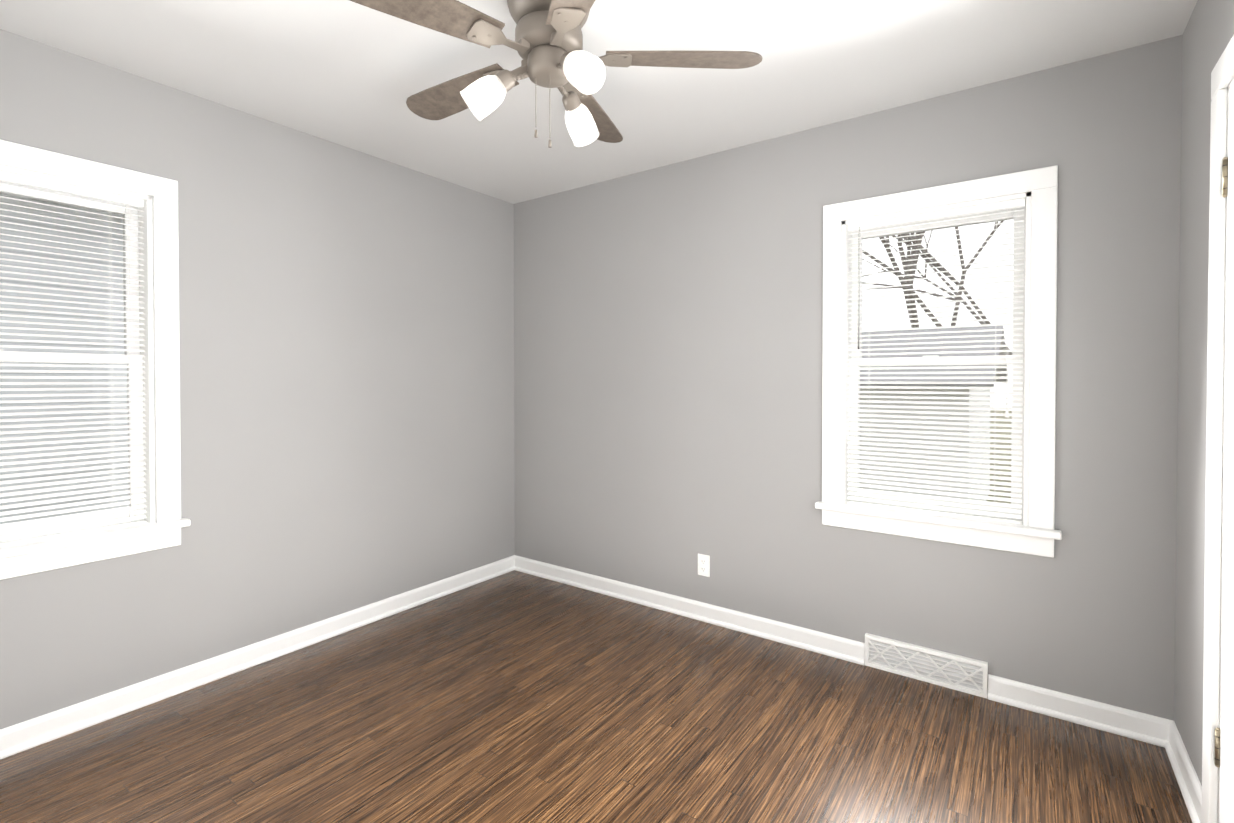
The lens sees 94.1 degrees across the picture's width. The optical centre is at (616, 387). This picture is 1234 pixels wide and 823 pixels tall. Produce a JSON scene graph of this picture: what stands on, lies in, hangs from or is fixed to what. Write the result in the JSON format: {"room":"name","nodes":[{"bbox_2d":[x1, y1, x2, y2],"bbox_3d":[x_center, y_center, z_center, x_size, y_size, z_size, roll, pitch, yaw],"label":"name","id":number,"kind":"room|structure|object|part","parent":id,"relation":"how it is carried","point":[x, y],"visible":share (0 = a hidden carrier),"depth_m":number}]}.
{"room":"empty bedroom","nodes":[
{"label":"empty bedroom","id":0,"kind":"room"},
{"bbox_2d":[0,29,514,728],"bbox_3d":[-1.643,0.012,2.667,0.150,2.450,3.050,1,1,36],"label":"wall","id":1,"kind":"structure","parent":0,"point":[346,379],"depth_m":2.67},
{"bbox_2d":[0,140,190,579],"bbox_3d":[-2.136,-0.091,1.962,0.232,1.476,1.064,1,1,36],"label":"window","id":2,"kind":"structure","parent":1,"relation":"in","point":[160,326],"depth_m":2.26},
{"bbox_3d":[-2.173,-0.097,1.988,0.068,1.274,0.828,1,1,36],"label":"left window sash","id":3,"kind":"part","parent":2,"relation":"part of"},
{"bbox_2d":[0,171,146,545],"bbox_3d":[-2.106,-0.094,1.940,0.042,1.278,0.820,1,1,36],"label":"window blinds","id":4,"kind":"object","parent":2,"relation":"attached to","point":[59,187],"visible":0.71,"depth_m":2.10},
{"bbox_2d":[0,555,515,758],"bbox_3d":[-1.562,1.192,2.643,0.027,0.090,3.020,1,1,36],"label":"baseboard","id":5,"kind":"structure","parent":1,"relation":"attached to","point":[54,725],"depth_m":2.44},
{"bbox_2d":[0,570,1191,822],"bbox_3d":[-0.271,1.279,1.697,3.530,0.060,3.350,1,1,36],"label":"floor","id":6,"kind":"structure","parent":0,"point":[514,696],"depth_m":2.01},
{"bbox_2d":[0,0,1197,203],"bbox_3d":[-0.271,-1.241,1.665,3.530,0.080,3.350,1,1,36],"label":"ceiling","id":7,"kind":"structure","parent":0,"point":[350,74],"depth_m":2.13},
{"bbox_2d":[350,0,761,147],"bbox_3d":[-0.255,-0.966,1.805,1.223,0.474,1.268,1,1,36],"label":"fan","id":8,"kind":"object","parent":7,"relation":"hanging from","point":[547,44],"visible":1,"depth_m":1.73},
{"bbox_2d":[514,35,1182,720],"bbox_3d":[0.663,0.008,2.979,3.530,2.450,0.150,1,1,36],"label":"wall","id":9,"kind":"structure","parent":0,"point":[668,335],"depth_m":2.69},
{"bbox_2d":[516,556,864,664],"bbox_3d":[0.216,1.185,3.208,2.195,0.090,0.027,1,1,36],"label":"baseboard","id":10,"kind":"structure","parent":9,"relation":"attached to","point":[838,647],"depth_m":3.02},
{"bbox_2d":[698,553,709,576],"bbox_3d":[0.459,0.942,3.041,0.070,0.114,0.009,1,1,36],"label":"electrical outlet","id":11,"kind":"object","parent":9,"relation":"attached to","point":[703,565],"visible":1,"depth_m":3.04},
{"bbox_2d":[865,633,987,697],"bbox_3d":[1.296,1.171,2.432,0.460,0.138,0.024,1,1,36],"label":"air vent","id":12,"kind":"object","parent":9,"relation":"in","point":[950,670],"visible":1,"depth_m":2.42},
{"bbox_2d":[815,165,1061,557],"bbox_3d":[1.347,-0.098,2.473,0.904,1.476,0.232,1,1,36],"label":"window","id":13,"kind":"structure","parent":9,"relation":"in","point":[1034,533],"depth_m":2.37},
{"bbox_2d":[847,198,1024,523],"bbox_3d":[1.325,-0.101,2.443,0.660,1.278,0.042,1,1,36],"label":"window blinds","id":14,"kind":"object","parent":13,"relation":"attached to","point":[998,206],"visible":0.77,"depth_m":2.42},
{"bbox_3d":[1.373,-0.103,2.509,0.668,1.274,0.068,1,1,36],"label":"back window sash","id":15,"kind":"part","parent":13,"relation":"part of"},
{"bbox_2d":[988,674,1164,744],"bbox_3d":[1.703,1.198,2.138,0.541,0.090,0.027,1,1,36],"label":"baseboard","id":16,"kind":"structure","parent":9,"relation":"attached to","point":[1120,721],"depth_m":2.14},
{"bbox_2d":[1174,0,1233,785],"bbox_3d":[1.101,0.037,0.694,0.150,2.450,3.050,1,1,36],"label":"wall","id":17,"kind":"structure","parent":0,"point":[1208,33],"depth_m":1.79},
{"bbox_2d":[1156,716,1201,822],"bbox_3d":[1.759,1.203,1.776,0.027,0.090,0.450,1,1,36],"label":"baseboard","id":18,"kind":"structure","parent":17,"relation":"attached to","point":[1168,736],"depth_m":1.82},
{"bbox_2d":[1201,35,1233,822],"bbox_3d":[1.424,0.198,1.160,0.168,2.115,0.930,1,1,36],"label":"door frame","id":19,"kind":"structure","parent":17,"relation":"attached to","point":[1222,75],"depth_m":1.52},
{"bbox_2d":[1214,79,1233,822],"bbox_3d":[1.358,0.236,1.212,0.046,2.014,0.760,1,1,40],"label":"door leaf","id":20,"kind":"structure","parent":17,"relation":"in","point":[1226,802],"depth_m":1.45},
{"bbox_3d":[1.599,0.202,1.498,0.042,1.605,0.012,1,1,40],"label":"door hinges","id":21,"kind":"part","parent":20,"relation":"part of"},
{"label":"outside","id":22,"kind":"structure","parent":0,"visible":0},
{"bbox_2d":[987,407,1011,503],"bbox_3d":[0.447,2.001,5.470,80.000,0.200,90.000,1,1,36],"label":"ground","id":23,"kind":"structure","parent":22,"point":[1000,438],"depth_m":15.43},
{"bbox_2d":[0,193,128,523],"bbox_3d":[-6.593,-0.875,6.803,7.170,5.518,14.800,1,1,36],"label":"house","id":24,"kind":"structure","parent":23,"relation":"on","point":[54,238],"depth_m":4.75},
{"bbox_2d":[860,326,1007,500],"bbox_3d":[3.127,0.460,9.990,5.950,2.769,5.118,1,1,36],"label":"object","id":25,"kind":"structure","parent":23,"relation":"on","point":[940,370],"depth_m":7.08},
{"bbox_2d":[862,220,1011,354],"bbox_3d":[9.890,-8.364,26.449,19.648,20.011,36.597,1,1,36],"label":"trees","id":26,"kind":"object","parent":23,"relation":"on","point":[924,275],"depth_m":19.02}
]}

